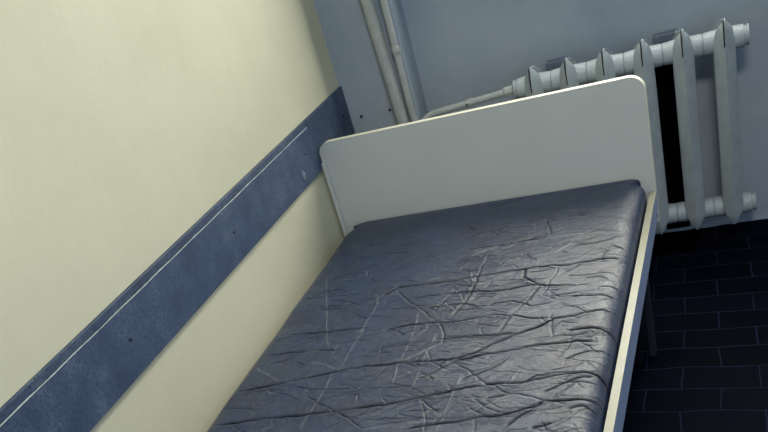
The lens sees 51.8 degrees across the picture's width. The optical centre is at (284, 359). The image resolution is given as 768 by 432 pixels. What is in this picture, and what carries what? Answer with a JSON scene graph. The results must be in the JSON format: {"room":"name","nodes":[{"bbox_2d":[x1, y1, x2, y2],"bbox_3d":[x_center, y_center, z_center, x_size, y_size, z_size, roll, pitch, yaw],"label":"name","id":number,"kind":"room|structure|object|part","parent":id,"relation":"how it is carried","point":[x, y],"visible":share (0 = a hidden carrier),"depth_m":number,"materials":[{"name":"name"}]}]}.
{"room":"hospital room","nodes":[
{"label":"hospital room","id":0,"kind":"room"},
{"bbox_2d":[0,0,344,431],"bbox_3d":[-0.825,-0.221,0.919,0.120,2.850,5.200,-3,33,30],"label":"wall","id":1,"kind":"structure","parent":0,"point":[123,123],"depth_m":1.72,"materials":[{"name":"beige paint"}]},
{"bbox_2d":[0,121,321,431],"bbox_3d":[-0.698,0.506,0.925,0.019,0.162,4.077,-3,33,30],"label":"board","id":2,"kind":"object","parent":1,"relation":"attached to","point":[81,383],"visible":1,"depth_m":1.71,"materials":[{"name":"paint"}]},
{"bbox_2d":[303,86,354,168],"bbox_3d":[0.150,-0.753,2.523,0.015,0.162,0.326,-3,33,30],"label":"board","id":3,"kind":"object","parent":1,"relation":"attached to","point":[331,119],"visible":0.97,"depth_m":2.51,"materials":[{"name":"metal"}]},
{"bbox_2d":[313,0,767,228],"bbox_3d":[1.641,-1.646,1.698,3.660,2.850,0.450,-5,32,27],"label":"wall","id":4,"kind":"structure","parent":0,"point":[453,51],"depth_m":2.45,"materials":[{"name":"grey paint"}]},
{"bbox_2d":[360,0,408,124],"bbox_3d":[0.136,-1.369,2.246,0.139,2.650,0.039,-3,33,30],"label":"riser pipe","id":5,"kind":"object","parent":4,"relation":"attached to","point":[368,6],"visible":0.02,"depth_m":2.46,"materials":[{"name":"metal"}]},
{"bbox_2d":[379,0,513,121],"bbox_3d":[0.240,-1.633,2.025,0.339,2.072,0.033,-9,31,22],"label":"supply pipe","id":6,"kind":"object","parent":4,"relation":"attached to","point":[507,91],"visible":0.88,"depth_m":2.47,"materials":[{"name":"metal"}]},
{"bbox_2d":[545,56,567,70],"bbox_3d":[0.851,-0.912,2.434,0.066,0.052,0.054,-5,32,27],"label":"bracket","id":7,"kind":"object","parent":4,"relation":"attached to","point":[552,64],"visible":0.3,"depth_m":2.43,"materials":[{"name":"metal"}]},
{"bbox_2d":[512,18,756,234],"bbox_3d":[1.072,-0.674,2.399,0.633,0.607,0.144,-5,32,27],"label":"radiator","id":8,"kind":"object","parent":4,"relation":"attached to","point":[722,42],"visible":0.62,"depth_m":2.28,"materials":[{"name":"metal"}]},
{"bbox_2d":[653,28,677,44],"bbox_3d":[1.121,-0.938,2.293,0.066,0.052,0.054,-5,32,27],"label":"bracket","id":9,"kind":"object","parent":4,"relation":"attached to","point":[665,36],"visible":0.6,"depth_m":2.29,"materials":[{"name":"metal"}]},
{"bbox_2d":[655,53,689,228],"bbox_3d":[1.224,-0.686,2.473,0.070,0.588,0.014,-5,32,28],"label":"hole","id":10,"kind":"structure","parent":4,"relation":"attached to","point":[664,74],"depth_m":2.45,"materials":[{"name":"black"}]},
{"bbox_2d":[651,228,696,255],"bbox_3d":[1.246,-0.382,2.582,0.211,0.007,0.160,-3,33,30],"label":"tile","id":11,"kind":"structure","parent":4,"relation":"attached to","point":[684,241],"depth_m":2.55,"materials":[{"name":"black tile"}]},
{"bbox_2d":[655,211,767,233],"bbox_3d":[1.431,-0.452,2.547,1.671,0.023,0.014,-5,32,27],"label":"trim","id":12,"kind":"structure","parent":4,"relation":"attached to","point":[711,223],"depth_m":2.56,"materials":[{"name":"grey paint"}]},
{"bbox_2d":[622,219,767,431],"bbox_3d":[1.117,0.787,0.750,3.500,0.100,5.300,-3,33,30],"label":"floor","id":13,"kind":"structure","parent":0,"point":[708,372],"depth_m":2.09,"materials":[{"name":"tile"}]},
{"bbox_2d":[320,75,659,431],"bbox_3d":[0.203,0.150,1.645,0.932,0.688,1.987,-2,34,32],"label":"bed","id":14,"kind":"object","parent":13,"relation":"on","point":[596,133],"visible":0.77,"depth_m":2.17,"materials":[{"name":"grey laminate"}]},
{"bbox_2d":[207,179,646,431],"bbox_3d":[0.201,0.132,1.639,0.883,0.124,1.930,-2,34,32],"label":"mattress","id":15,"kind":"object","parent":14,"relation":"on","point":[506,315],"visible":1,"depth_m":1.79,"materials":[{"name":"blue leather"}]},
{"bbox_3d":[0.562,-0.530,2.276,0.928,0.402,0.018,-2,34,32],"label":"headboard","id":16,"kind":"part","parent":14,"relation":"part of","materials":[{"name":"grey laminate"}]},
{"bbox_3d":[0.591,0.136,1.407,0.016,0.066,1.949,-2,34,32],"label":"rail","id":17,"kind":"part","parent":14,"relation":"part of","materials":[{"name":"metal"}]},
{"bbox_3d":[0.953,-0.141,2.046,0.015,0.300,0.036,-2,34,32],"label":"leg","id":18,"kind":"part","parent":14,"relation":"part of","materials":[{"name":"metal"}]}
]}

